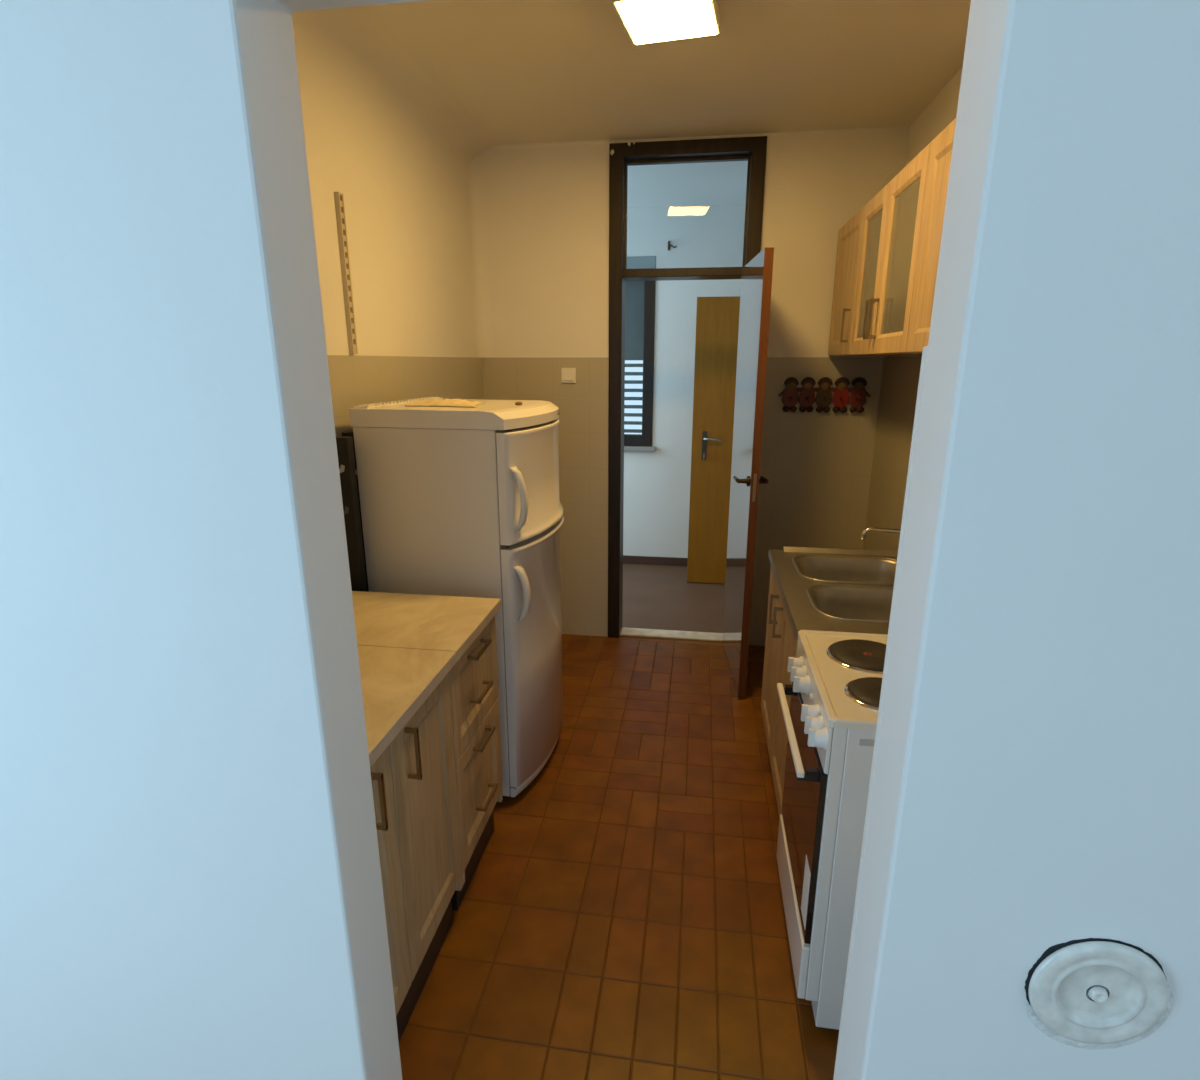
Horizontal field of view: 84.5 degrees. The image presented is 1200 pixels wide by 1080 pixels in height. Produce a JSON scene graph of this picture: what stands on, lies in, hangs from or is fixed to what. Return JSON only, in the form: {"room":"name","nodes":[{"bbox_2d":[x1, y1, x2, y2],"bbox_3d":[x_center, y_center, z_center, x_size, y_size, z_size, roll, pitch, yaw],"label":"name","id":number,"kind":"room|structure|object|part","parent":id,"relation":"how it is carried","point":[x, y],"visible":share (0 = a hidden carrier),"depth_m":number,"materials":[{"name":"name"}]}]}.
{"room":"kitchen","nodes":[
{"label":"kitchen","id":0,"kind":"room"},
{"bbox_2d":[294,33,476,356],"bbox_3d":[-0.901,-0.412,2.389,0.100,2.700,2.706,2,15,8],"label":"wall","id":1,"kind":"structure","parent":0,"point":[407,206],"depth_m":2.47,"materials":[{"name":"white paint"}]},
{"bbox_2d":[334,192,357,353],"bbox_3d":[-0.849,-0.884,2.213,0.016,0.504,0.030,2,15,8],"label":"shelf rail","id":2,"kind":"object","parent":1,"relation":"attached to","point":[339,198],"visible":1,"depth_m":2.20,"materials":[{"name":"white metal"}]},
{"bbox_2d":[292,6,494,171],"bbox_3d":[-0.787,-1.571,2.058,0.130,0.130,2.706,2,15,8],"label":"trim","id":3,"kind":"structure","parent":1,"relation":"attached to","point":[350,38],"depth_m":2.38,"materials":[{"name":"white paint"}]},
{"bbox_2d":[327,355,483,435],"bbox_3d":[-0.848,0.125,2.522,0.008,1.595,2.698,2,15,8],"label":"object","id":4,"kind":"structure","parent":1,"relation":"attached to","point":[354,380],"depth_m":2.60,"materials":[{"name":"beige paint"}]},
{"bbox_2d":[0,0,1199,1079],"bbox_3d":[0.075,0.000,0.868,4.700,2.700,0.120,2,15,8],"label":"wall","id":5,"kind":"structure","parent":0,"point":[191,888],"depth_m":0.84,"materials":[{"name":"white paint"}]},
{"bbox_2d":[833,346,927,1079],"bbox_3d":[0.711,0.540,0.988,0.620,1.595,0.018,2,15,8],"label":"trim","id":6,"kind":"structure","parent":5,"relation":"attached to","point":[924,353],"depth_m":0.94,"materials":[{"name":"white paint"}]},
{"bbox_2d":[1024,938,1172,1048],"bbox_3d":[0.660,0.606,0.874,0.180,0.185,0.013,2,15,8],"label":"cover","id":7,"kind":"object","parent":5,"relation":"attached to","point":[1139,1001],"visible":1,"depth_m":0.87,"materials":[{"name":"plastic"}]},
{"bbox_3d":[0.657,0.600,0.869,0.023,0.023,0.007,2,15,8],"label":"knob","id":8,"kind":"part","parent":7,"relation":"part of","materials":[{"name":"ceramic"}]},
{"bbox_2d":[399,564,838,1079],"bbox_3d":[-0.182,0.779,3.309,3.250,0.080,4.301,2,15,8],"label":"floor","id":9,"kind":"structure","parent":0,"point":[621,914],"depth_m":2.00,"materials":[{"name":"tile"}]},
{"bbox_2d":[336,436,366,591],"bbox_3d":[-0.841,0.317,2.294,0.082,1.342,0.041,2,15,8],"label":"board","id":10,"kind":"object","parent":9,"relation":"on","point":[345,451],"visible":0.34,"depth_m":2.17,"materials":[{"name":"black metal"}]},
{"bbox_2d":[370,672,462,1041],"bbox_3d":[-0.698,0.781,1.585,0.585,0.818,0.598,2,15,8],"label":"base cabinet","id":11,"kind":"object","parent":9,"relation":"on","point":[414,788],"visible":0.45,"depth_m":1.59,"materials":[{"name":"brown wood"}]},
{"bbox_3d":[-0.445,0.524,1.324,0.030,0.128,0.009,2,15,8],"label":"handle","id":12,"kind":"part","parent":11,"relation":"part of","materials":[{"name":"brown metal"}]},
{"bbox_3d":[-0.473,0.764,1.364,0.018,0.663,0.248,2,15,8],"label":"cabinet door","id":13,"kind":"part","parent":11,"relation":"part of","materials":[{"name":"brown wood"}]},
{"bbox_2d":[357,645,456,766],"bbox_3d":[-0.707,0.370,1.475,0.586,0.031,0.598,2,15,8],"label":"countertop","id":14,"kind":"structure","parent":11,"relation":"on","point":[395,682],"depth_m":1.54,"materials":[{"name":"beige stone"}]},
{"bbox_3d":[-0.420,0.480,1.486,0.030,0.128,0.009,2,15,8],"label":"handle","id":15,"kind":"part","parent":11,"relation":"part of","materials":[{"name":"metal"}]},
{"bbox_3d":[-0.429,0.686,1.649,0.018,0.663,0.342,2,15,8],"label":"cabinet door","id":16,"kind":"part","parent":11,"relation":"part of","materials":[{"name":"brown wood"}]},
{"bbox_2d":[342,397,563,796],"bbox_3d":[-0.483,0.192,2.579,0.654,1.436,0.606,3,16,12],"label":"refrigerator","id":17,"kind":"object","parent":9,"relation":"on","point":[454,501],"visible":0.77,"depth_m":2.23,"materials":[{"name":"metal"}]},
{"bbox_2d":[405,399,485,406],"bbox_3d":[-0.535,-0.487,2.329,0.268,0.022,0.200,2,15,8],"label":"crumpled bag","id":18,"kind":"object","parent":17,"relation":"on","point":[431,402],"visible":1,"depth_m":2.28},
{"bbox_3d":[-0.261,-0.134,2.167,0.047,0.210,0.057,3,16,12],"label":"handle","id":19,"kind":"part","parent":17,"relation":"part of","materials":[{"name":"white plastic"}]},
{"bbox_3d":[-0.261,0.181,2.252,0.047,0.197,0.057,3,16,12],"label":"handle","id":20,"kind":"part","parent":17,"relation":"part of","materials":[{"name":"white plastic"}]},
{"bbox_3d":[-0.213,-0.234,2.401,0.100,0.366,0.600,3,16,12],"label":"freezer door","id":21,"kind":"part","parent":17,"relation":"part of","materials":[{"name":"metal"}]},
{"bbox_3d":[-0.213,0.393,2.571,0.100,0.901,0.600,3,16,12],"label":"door","id":22,"kind":"part","parent":17,"relation":"part of","materials":[{"name":"metal"}]},
{"bbox_2d":[449,616,502,910],"bbox_3d":[-0.624,0.652,2.062,0.585,0.818,0.397,2,15,8],"label":"base cabinet","id":23,"kind":"object","parent":9,"relation":"on","point":[473,678],"visible":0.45,"depth_m":1.99,"materials":[{"name":"brown wood"}]},
{"bbox_2d":[352,591,500,660],"bbox_3d":[-0.633,0.241,1.952,0.586,0.031,0.396,2,15,8],"label":"countertop","id":24,"kind":"structure","parent":23,"relation":"on","point":[394,620],"depth_m":1.93,"materials":[{"name":"beige laminate"}]},
{"bbox_3d":[-0.373,0.416,1.959,0.018,0.303,0.393,2,15,8],"label":"drawer","id":25,"kind":"part","parent":23,"relation":"part of","materials":[{"name":"brown wood"}]},
{"bbox_3d":[-0.350,0.318,1.922,0.030,0.009,0.128,2,15,8],"label":"handle","id":26,"kind":"part","parent":23,"relation":"part of","materials":[{"name":"metal"}]},
{"bbox_3d":[-0.373,0.738,2.046,0.018,0.356,0.393,2,15,8],"label":"drawer","id":27,"kind":"part","parent":23,"relation":"part of","materials":[{"name":"brown wood"}]},
{"bbox_3d":[-0.350,0.449,1.957,0.030,0.009,0.128,2,15,8],"label":"handle","id":28,"kind":"part","parent":23,"relation":"part of","materials":[{"name":"brown metal"}]},
{"bbox_3d":[-0.350,0.601,1.998,0.030,0.009,0.128,2,15,8],"label":"handle","id":29,"kind":"part","parent":23,"relation":"part of","materials":[{"name":"metal"}]},
{"bbox_3d":[-0.350,0.796,2.051,0.030,0.009,0.128,2,15,8],"label":"handle","id":30,"kind":"part","parent":23,"relation":"part of","materials":[{"name":"brown metal"}]},
{"bbox_2d":[761,566,797,817],"bbox_3d":[0.899,0.582,2.320,0.618,0.818,0.815,2,15,8],"label":"base cabinet","id":31,"kind":"object","parent":9,"relation":"on","point":[781,642],"visible":0.2,"depth_m":2.32,"materials":[{"name":"brown wood"}]},
{"bbox_3d":[0.663,0.445,2.533,0.018,0.654,0.404,2,15,8],"label":"cabinet door","id":32,"kind":"part","parent":31,"relation":"part of","materials":[{"name":"brown wood"}]},
{"bbox_3d":[0.621,0.248,2.362,0.030,0.110,0.009,2,15,8],"label":"handle","id":33,"kind":"part","parent":31,"relation":"part of","materials":[{"name":"brown metal"}]},
{"bbox_3d":[0.603,0.281,2.242,0.030,0.110,0.009,2,15,8],"label":"handle","id":34,"kind":"part","parent":31,"relation":"part of","materials":[{"name":"brown metal"}]},
{"bbox_3d":[0.602,0.551,2.144,0.018,0.654,0.404,2,15,8],"label":"cabinet door","id":35,"kind":"part","parent":31,"relation":"part of","materials":[{"name":"brown wood"}]},
{"bbox_2d":[768,546,897,639],"bbox_3d":[0.911,0.221,2.223,0.600,0.170,0.829,2,15,8],"label":"sink","id":36,"kind":"object","parent":31,"relation":"in","point":[821,589],"visible":0.59,"depth_m":2.22,"materials":[{"name":"silver metal"}]},
{"bbox_2d":[776,630,887,1029],"bbox_3d":[0.776,0.732,1.683,0.628,0.860,0.488,2,15,8],"label":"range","id":37,"kind":"object","parent":9,"relation":"on","point":[836,677],"visible":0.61,"depth_m":1.53,"materials":[{"name":"white metal"}]},
{"bbox_3d":[0.473,0.462,1.654,0.016,0.015,0.424,2,15,8],"label":"handle","id":38,"kind":"part","parent":37,"relation":"part of","materials":[{"name":"white plastic"}]},
{"bbox_3d":[0.516,0.961,1.785,0.018,0.150,0.478,2,15,8],"label":"drawer","id":39,"kind":"part","parent":37,"relation":"part of","materials":[{"name":"white metal"}]},
{"bbox_3d":[0.520,0.333,1.761,0.037,0.048,0.048,2,15,8],"label":"knob","id":40,"kind":"part","parent":37,"relation":"part of","materials":[{"name":"white plastic"}]},
{"bbox_3d":[0.512,0.348,1.708,0.037,0.048,0.048,2,15,8],"label":"knob","id":41,"kind":"part","parent":37,"relation":"part of","materials":[{"name":"white plastic"}]},
{"bbox_3d":[0.503,0.362,1.654,0.037,0.048,0.048,2,15,8],"label":"knob","id":42,"kind":"part","parent":37,"relation":"part of","materials":[{"name":"white plastic"}]},
{"bbox_3d":[0.518,0.662,1.704,0.014,0.450,0.472,2,15,8],"label":"oven door","id":43,"kind":"part","parent":37,"relation":"part of","materials":[{"name":"clear glass"}]},
{"bbox_3d":[0.482,0.399,1.519,0.037,0.048,0.048,2,15,8],"label":"knob","id":44,"kind":"part","parent":37,"relation":"part of","materials":[{"name":"white plastic"}]},
{"bbox_3d":[0.475,0.412,1.469,0.037,0.048,0.048,2,15,8],"label":"knob","id":45,"kind":"part","parent":37,"relation":"part of","materials":[{"name":"white plastic"}]},
{"bbox_3d":[0.520,0.385,1.628,0.010,0.115,0.480,2,15,8],"label":"control panel","id":46,"kind":"part","parent":37,"relation":"part of","materials":[{"name":"white metal"}]},
{"bbox_3d":[0.467,0.426,1.420,0.037,0.048,0.048,2,15,8],"label":"knob","id":47,"kind":"part","parent":37,"relation":"part of","materials":[{"name":"white plastic"}]},
{"bbox_2d":[798,630,887,730],"bbox_3d":[0.800,0.331,1.570,0.578,0.018,0.488,2,15,8],"label":"cooktop","id":48,"kind":"object","parent":37,"relation":"in","point":[845,669],"depth_m":1.59,"materials":[{"name":"metal"}]},
{"bbox_2d":[362,0,970,144],"bbox_3d":[0.187,-1.633,1.889,2.300,0.080,2.706,2,15,8],"label":"ceiling","id":49,"kind":"structure","parent":0,"point":[522,71],"depth_m":2.42,"materials":[{"name":"paint"}]},
{"bbox_2d":[613,0,719,44],"bbox_3d":[0.207,-1.590,1.983,0.276,0.053,0.276,4,16,15],"label":"ceiling lamp","id":50,"kind":"object","parent":49,"relation":"attached to","point":[645,21],"visible":1,"depth_m":1.99,"materials":[{"name":"white plastic"}]},
{"bbox_2d":[623,204,744,557],"bbox_3d":[0.025,-1.113,5.132,2.990,2.620,0.220,2,15,8],"label":"wall","id":51,"kind":"structure","parent":0,"point":[656,503],"depth_m":4.87,"materials":[{"name":"white paint"}]},
{"bbox_2d":[624,256,655,450],"bbox_3d":[-0.056,-1.393,5.035,0.995,1.388,0.245,2,15,8],"label":"window","id":52,"kind":"structure","parent":51,"relation":"in","point":[639,295],"depth_m":4.95,"materials":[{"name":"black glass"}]},
{"bbox_2d":[624,281,643,432],"bbox_3d":[-0.049,-1.387,5.071,0.920,1.250,0.012,2,15,8],"label":"roller shutter","id":53,"kind":"object","parent":52,"relation":"attached to","point":[634,293],"depth_m":4.98,"materials":[{"name":"grey plastic"}]},
{"bbox_3d":[-0.070,-0.716,5.126,0.995,0.033,0.065,2,15,8],"label":"sill","id":54,"kind":"part","parent":52,"relation":"part of","materials":[{"name":"stone"}]},
{"bbox_2d":[623,555,687,565],"bbox_3d":[0.008,0.149,5.355,2.990,0.066,0.012,2,15,8],"label":"baseboard","id":55,"kind":"structure","parent":51,"relation":"attached to","point":[647,560],"depth_m":5.29,"materials":[{"name":"brown wood"}]},
{"bbox_2d":[668,241,676,249],"bbox_3d":[0.504,-2.075,4.648,0.030,0.060,0.085,-11,19,-36],"label":"wall hook","id":56,"kind":"object","parent":51,"relation":"attached to","point":[669,244],"visible":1,"depth_m":4.67,"materials":[{"name":"silver metal"}]},
{"bbox_2d":[627,161,747,207],"bbox_3d":[-0.084,-2.227,4.080,2.990,0.080,1.445,2,15,8],"label":"ceiling","id":57,"kind":"structure","parent":0,"point":[707,183],"depth_m":4.07,"materials":[{"name":"paint"}]},
{"bbox_2d":[485,126,909,357],"bbox_3d":[0.422,-0.735,3.581,2.350,2.700,0.129,2,15,8],"label":"wall","id":58,"kind":"structure","parent":0,"point":[548,208],"depth_m":3.33,"materials":[{"name":"white paint"}]},
{"bbox_2d":[468,150,492,357],"bbox_3d":[-0.621,-1.480,3.437,0.070,1.025,0.070,2,15,8],"label":"trim","id":59,"kind":"structure","parent":58,"relation":"attached to","point":[478,215],"depth_m":3.45,"materials":[{"name":"white paint"}]},
{"bbox_2d":[485,139,609,150],"bbox_3d":[-0.303,-1.961,3.285,0.706,0.018,0.018,2,15,8],"label":"trim","id":60,"kind":"structure","parent":58,"relation":"attached to","point":[587,142],"depth_m":3.28,"materials":[{"name":"white paint"}]},
{"bbox_2d":[561,368,575,382],"bbox_3d":[-0.170,-0.883,3.549,0.079,0.079,0.016,2,15,8],"label":"light switch","id":61,"kind":"object","parent":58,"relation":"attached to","point":[568,375],"visible":1,"depth_m":3.54,"materials":[{"name":"white plastic"}]},
{"bbox_2d":[620,627,722,640],"bbox_3d":[0.432,0.567,3.943,0.616,0.018,0.107,2,15,8],"label":"threshold","id":62,"kind":"object","parent":58,"relation":"attached to","point":[674,634],"depth_m":3.93,"materials":[{"name":"stone"}]},
{"bbox_2d":[482,357,883,645],"bbox_3d":[0.387,-0.184,3.663,2.100,1.595,0.008,2,15,8],"label":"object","id":63,"kind":"structure","parent":58,"relation":"attached to","point":[817,466],"depth_m":3.57,"materials":[{"name":"beige paint"}]},
{"bbox_2d":[608,136,766,637],"bbox_3d":[0.429,-0.688,3.585,0.752,2.608,0.167,2,15,8],"label":"door frame","id":64,"kind":"structure","parent":58,"relation":"in","point":[753,150],"depth_m":3.33,"materials":[{"name":"brown wood"}]},
{"bbox_2d":[722,247,773,697],"bbox_3d":[0.701,-0.292,3.229,0.146,2.006,0.641,1,15,3],"label":"door leaf","id":65,"kind":"structure","parent":64,"relation":"attached to","point":[756,276],"depth_m":3.07,"materials":[{"name":"brown paint"}]},
{"bbox_3d":[0.643,-0.277,3.020,0.055,0.048,0.139,1,15,3],"label":"lever handle","id":66,"kind":"part","parent":65,"relation":"part of","materials":[{"name":"brown metal"}]},
{"bbox_3d":[0.682,-0.231,2.916,0.013,0.125,0.002,1,15,3],"label":"lock plate","id":67,"kind":"part","parent":65,"relation":"part of","materials":[{"name":"metal"}]},
{"bbox_3d":[0.734,-0.276,3.015,0.055,0.048,0.139,1,15,3],"label":"lever handle","id":68,"kind":"part","parent":65,"relation":"part of","materials":[{"name":"brown metal"}]},
{"bbox_2d":[778,377,870,412],"bbox_3d":[1.143,-0.739,3.368,0.456,0.176,0.044,2,15,8],"label":"hook rack","id":69,"kind":"object","parent":58,"relation":"attached to","point":[823,399],"visible":1,"depth_m":3.37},
{"bbox_3d":[1.148,-0.768,3.379,0.390,0.020,0.008,2,15,8],"label":"backing rail","id":70,"kind":"part","parent":69,"relation":"part of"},
{"bbox_2d":[885,67,962,356],"bbox_3d":[1.274,-0.326,2.073,0.100,2.700,2.706,2,15,8],"label":"wall","id":71,"kind":"structure","parent":0,"point":[942,110],"depth_m":2.71,"materials":[{"name":"white paint"}]},
{"bbox_2d":[828,207,903,355],"bbox_3d":[1.231,-1.136,2.987,0.309,0.583,0.524,2,15,8],"label":"upper cabinet","id":72,"kind":"object","parent":71,"relation":"attached to","point":[849,235],"visible":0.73,"depth_m":2.99,"materials":[{"name":"brown wood"}]},
{"bbox_3d":[1.065,-0.931,2.872,0.030,0.140,0.010,2,15,8],"label":"handle","id":73,"kind":"part","parent":72,"relation":"part of","materials":[{"name":"silver metal"}]},
{"bbox_3d":[1.117,-1.140,3.003,0.018,0.581,0.521,2,15,8],"label":"cabinet door","id":74,"kind":"part","parent":72,"relation":"part of","materials":[{"name":"brown wood"}]},
{"bbox_2d":[860,527,900,538],"bbox_3d":[1.040,-0.038,2.175,0.353,0.075,0.280,2,15,8],"label":"faucet","id":75,"kind":"object","parent":71,"relation":"attached to","point":[870,529],"visible":0.16,"depth_m":2.17,"materials":[{"name":"silver metal"}]},
{"bbox_2d":[850,142,930,354],"bbox_3d":[1.131,-0.962,2.345,0.309,0.583,0.818,2,15,8],"label":"upper cabinet","id":76,"kind":"object","parent":71,"relation":"attached to","point":[891,225],"visible":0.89,"depth_m":2.29,"materials":[{"name":"brown wood"}]},
{"bbox_3d":[1.001,-0.820,2.461,0.030,0.140,0.010,2,15,8],"label":"handle","id":77,"kind":"part","parent":76,"relation":"part of","materials":[{"name":"silver metal"}]},
{"bbox_3d":[1.049,-1.023,2.569,0.018,0.581,0.381,2,15,8],"label":"cabinet door","id":78,"kind":"part","parent":76,"relation":"part of","materials":[{"name":"brown wood"}]},
{"bbox_3d":[1.051,-1.022,2.569,0.004,0.459,0.261,2,15,8],"label":"glass pane","id":79,"kind":"part","parent":76,"relation":"part of","materials":[{"name":"glass"}]},
{"bbox_3d":[0.992,-0.804,2.404,0.030,0.140,0.010,2,15,8],"label":"handle","id":80,"kind":"part","parent":76,"relation":"part of","materials":[{"name":"metal"}]},
{"bbox_3d":[0.990,-0.916,2.177,0.004,0.459,0.311,2,15,8],"label":"glass pane","id":81,"kind":"part","parent":76,"relation":"part of","materials":[{"name":"glass"}]},
{"bbox_2d":[863,356,921,549],"bbox_3d":[1.220,0.206,2.222,0.008,1.595,2.698,2,15,8],"label":"trim","id":82,"kind":"structure","parent":71,"relation":"attached to","point":[900,375],"depth_m":3.10,"materials":[{"name":"beige paint"}]},
{"bbox_2d":[906,118,955,352],"bbox_3d":[1.033,-0.791,1.714,0.309,0.583,0.499,2,15,8],"label":"upper cabinet","id":83,"kind":"object","parent":71,"relation":"attached to","point":[940,154],"visible":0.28,"depth_m":1.88,"materials":[{"name":"brown wood"}]},
{"bbox_3d":[1.453,-0.879,4.268,0.100,2.620,1.565,2,15,8],"label":"wall","id":84,"kind":"structure","parent":0,"visible":0},
{"bbox_2d":[687,296,739,583],"bbox_3d":[1.010,-0.627,4.543,0.755,1.978,0.103,2,15,8],"label":"wooden door","id":85,"kind":"structure","parent":84,"relation":"in","point":[717,318],"depth_m":4.56,"materials":[{"name":"brown wood"}]},
{"bbox_3d":[0.724,-0.655,4.588,0.032,0.200,0.008,2,15,8],"label":"lock plate","id":86,"kind":"part","parent":85,"relation":"part of","materials":[{"name":"silver metal"}]},
{"bbox_3d":[0.771,-0.691,4.539,0.123,0.023,0.058,2,15,8],"label":"lever handle","id":87,"kind":"part","parent":85,"relation":"part of","materials":[{"name":"silver metal"}]}
]}

